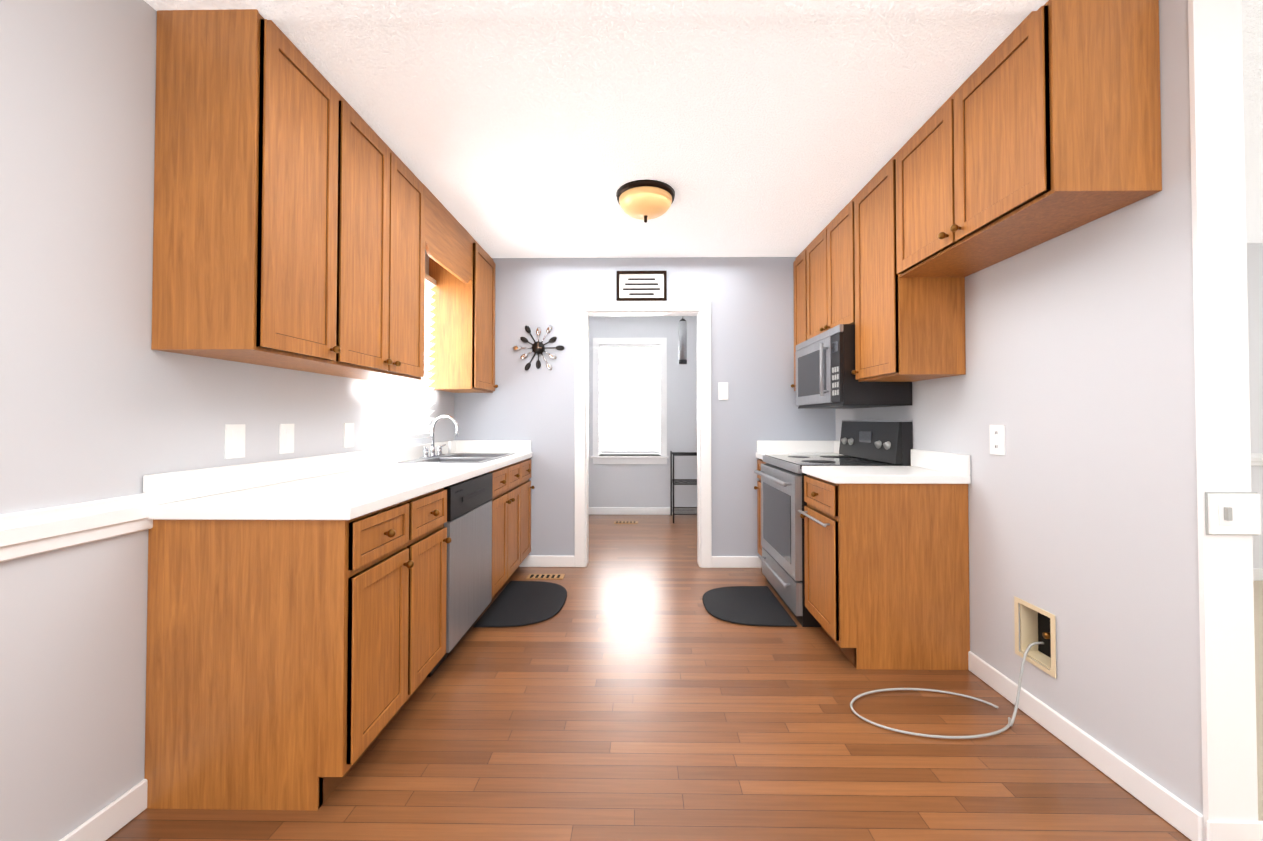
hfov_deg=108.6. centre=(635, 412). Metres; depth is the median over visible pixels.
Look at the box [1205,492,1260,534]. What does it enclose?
light switch
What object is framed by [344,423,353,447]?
electrical outlet plate
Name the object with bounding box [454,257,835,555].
wall
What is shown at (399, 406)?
window
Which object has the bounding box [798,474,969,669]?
base cabinet
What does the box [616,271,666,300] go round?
framed sign
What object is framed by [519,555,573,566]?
baseboard
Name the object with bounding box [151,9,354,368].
upper cabinet
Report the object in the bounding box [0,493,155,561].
trim
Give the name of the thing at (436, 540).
base cabinet
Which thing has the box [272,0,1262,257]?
ceiling
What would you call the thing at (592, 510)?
baseboard
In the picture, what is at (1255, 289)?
wall
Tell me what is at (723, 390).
switch plate
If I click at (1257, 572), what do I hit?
baseboard
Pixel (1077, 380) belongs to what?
wall
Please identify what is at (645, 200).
flush ceiling light
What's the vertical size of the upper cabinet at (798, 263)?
1.077 m
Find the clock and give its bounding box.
[513,325,563,370]
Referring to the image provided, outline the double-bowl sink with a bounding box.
[398,453,514,462]
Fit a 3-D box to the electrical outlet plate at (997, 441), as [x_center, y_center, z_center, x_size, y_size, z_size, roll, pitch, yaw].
[1.570,0.118,1.971,0.008,0.130,0.080,0,-1,1]
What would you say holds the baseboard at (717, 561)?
attached to the wall at (752, 330)
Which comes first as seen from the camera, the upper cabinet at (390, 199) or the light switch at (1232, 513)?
the light switch at (1232, 513)
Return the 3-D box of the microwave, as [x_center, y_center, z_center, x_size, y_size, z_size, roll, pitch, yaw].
[1.353,-0.268,2.964,0.459,0.465,0.746,0,-1,1]
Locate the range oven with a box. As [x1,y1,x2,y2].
[754,420,912,626]
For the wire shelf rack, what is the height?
0.790 m
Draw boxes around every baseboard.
[59,779,147,840]
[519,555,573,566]
[589,507,696,514]
[712,556,761,567]
[968,651,1230,840]
[1231,820,1262,840]
[1253,568,1262,580]
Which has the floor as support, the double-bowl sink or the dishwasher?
the dishwasher
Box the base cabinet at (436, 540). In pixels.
[424,488,451,680]
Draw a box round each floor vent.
[526,574,564,578]
[614,521,637,523]
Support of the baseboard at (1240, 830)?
attached to the wall at (1077, 380)
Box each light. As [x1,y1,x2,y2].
[616,179,674,222]
[679,318,686,363]
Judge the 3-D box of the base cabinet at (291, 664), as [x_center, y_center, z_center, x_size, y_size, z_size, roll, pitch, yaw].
[-1.173,0.765,1.586,0.624,0.876,0.419,0,-1,1]
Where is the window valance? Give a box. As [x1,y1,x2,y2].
[423,184,472,282]
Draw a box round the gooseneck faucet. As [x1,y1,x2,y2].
[420,415,458,458]
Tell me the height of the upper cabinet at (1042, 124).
0.612 m
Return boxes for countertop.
[143,440,531,519]
[756,441,970,483]
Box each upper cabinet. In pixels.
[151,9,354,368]
[291,111,430,384]
[428,238,497,392]
[791,251,802,390]
[803,209,846,341]
[843,159,965,381]
[891,0,1161,279]
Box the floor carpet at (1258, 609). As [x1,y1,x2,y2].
[1253,581,1262,820]
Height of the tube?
0.303 m
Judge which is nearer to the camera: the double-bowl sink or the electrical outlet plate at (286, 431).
the electrical outlet plate at (286, 431)
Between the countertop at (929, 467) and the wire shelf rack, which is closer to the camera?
the countertop at (929, 467)
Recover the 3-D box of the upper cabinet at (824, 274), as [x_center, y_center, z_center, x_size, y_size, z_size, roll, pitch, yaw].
[1.420,-0.874,2.973,0.330,0.745,0.750,0,-1,1]
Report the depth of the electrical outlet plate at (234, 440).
1.68 m
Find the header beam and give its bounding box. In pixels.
[144,0,1047,19]
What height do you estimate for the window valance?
0.360 m
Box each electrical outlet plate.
[225,424,244,458]
[279,424,293,453]
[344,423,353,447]
[989,425,1005,454]
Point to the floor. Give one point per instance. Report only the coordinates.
(632, 689)
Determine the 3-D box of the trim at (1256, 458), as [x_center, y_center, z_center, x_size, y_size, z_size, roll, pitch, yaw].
[3.727,0.344,3.334,4.017,0.090,0.030,0,-1,1]
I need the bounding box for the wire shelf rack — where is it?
[670,451,696,522]
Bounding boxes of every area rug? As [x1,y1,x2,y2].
[474,581,566,626]
[702,586,796,626]
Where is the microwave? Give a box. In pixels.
[796,324,911,408]
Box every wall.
[0,0,453,840]
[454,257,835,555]
[589,316,696,506]
[835,0,1202,814]
[1246,243,1262,567]
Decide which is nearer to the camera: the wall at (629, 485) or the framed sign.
the framed sign
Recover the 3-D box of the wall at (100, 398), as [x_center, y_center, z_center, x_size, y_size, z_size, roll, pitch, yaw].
[-1.569,-0.061,0.232,0.125,2.485,7.115,0,-1,1]
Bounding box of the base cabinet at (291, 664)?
[144,495,423,810]
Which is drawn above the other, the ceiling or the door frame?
the ceiling
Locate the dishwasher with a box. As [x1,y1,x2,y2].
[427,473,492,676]
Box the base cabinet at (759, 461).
[754,459,765,555]
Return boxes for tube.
[850,642,1043,738]
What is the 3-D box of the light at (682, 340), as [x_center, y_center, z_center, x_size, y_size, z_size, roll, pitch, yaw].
[0.481,-0.864,4.600,0.100,0.744,0.100,0,-1,1]
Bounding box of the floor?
[106,515,1190,840]
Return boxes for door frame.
[574,300,711,567]
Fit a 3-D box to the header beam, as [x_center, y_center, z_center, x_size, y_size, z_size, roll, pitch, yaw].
[0.037,-1.269,1.367,3.058,0.035,0.125,0,-1,1]
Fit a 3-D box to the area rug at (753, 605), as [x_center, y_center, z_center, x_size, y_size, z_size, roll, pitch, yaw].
[0.677,1.215,2.881,0.490,0.011,0.610,0,-1,1]
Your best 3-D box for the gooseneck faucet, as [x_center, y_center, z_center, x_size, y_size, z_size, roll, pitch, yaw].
[-1.300,0.161,3.155,0.205,0.285,0.449,0,-1,1]
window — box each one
[370,273,435,441]
[591,338,668,463]
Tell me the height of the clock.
0.364 m
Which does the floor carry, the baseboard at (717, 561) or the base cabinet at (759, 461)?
the base cabinet at (759, 461)
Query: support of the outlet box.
attached to the wall at (1077, 380)
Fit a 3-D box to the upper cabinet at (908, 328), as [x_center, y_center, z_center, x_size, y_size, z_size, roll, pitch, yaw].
[1.412,-0.717,2.384,0.330,1.077,0.546,0,-1,1]
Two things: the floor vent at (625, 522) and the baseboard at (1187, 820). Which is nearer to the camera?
the baseboard at (1187, 820)
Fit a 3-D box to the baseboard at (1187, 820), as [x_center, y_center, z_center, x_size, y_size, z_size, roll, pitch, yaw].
[1.564,1.159,1.682,0.014,0.090,0.907,0,-1,1]
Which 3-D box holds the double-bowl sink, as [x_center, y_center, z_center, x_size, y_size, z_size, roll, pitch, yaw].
[-1.169,0.391,3.082,0.500,0.177,0.740,0,-1,1]
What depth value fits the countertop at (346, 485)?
1.71 m
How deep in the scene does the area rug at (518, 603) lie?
2.86 m
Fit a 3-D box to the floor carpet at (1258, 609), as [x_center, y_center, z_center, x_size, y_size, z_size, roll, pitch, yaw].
[3.683,1.204,0.024,4.017,0.050,6.875,0,-1,1]
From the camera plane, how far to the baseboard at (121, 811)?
1.29 m
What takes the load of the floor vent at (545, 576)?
in the floor
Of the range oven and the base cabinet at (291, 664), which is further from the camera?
the range oven
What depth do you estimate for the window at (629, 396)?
5.67 m
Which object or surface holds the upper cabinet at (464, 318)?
attached to the wall at (100, 398)
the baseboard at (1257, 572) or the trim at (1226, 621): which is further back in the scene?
the baseboard at (1257, 572)
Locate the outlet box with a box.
[1014,596,1055,678]
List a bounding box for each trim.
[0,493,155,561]
[1188,0,1257,840]
[1251,453,1262,465]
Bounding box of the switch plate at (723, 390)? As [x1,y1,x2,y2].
[718,382,727,399]

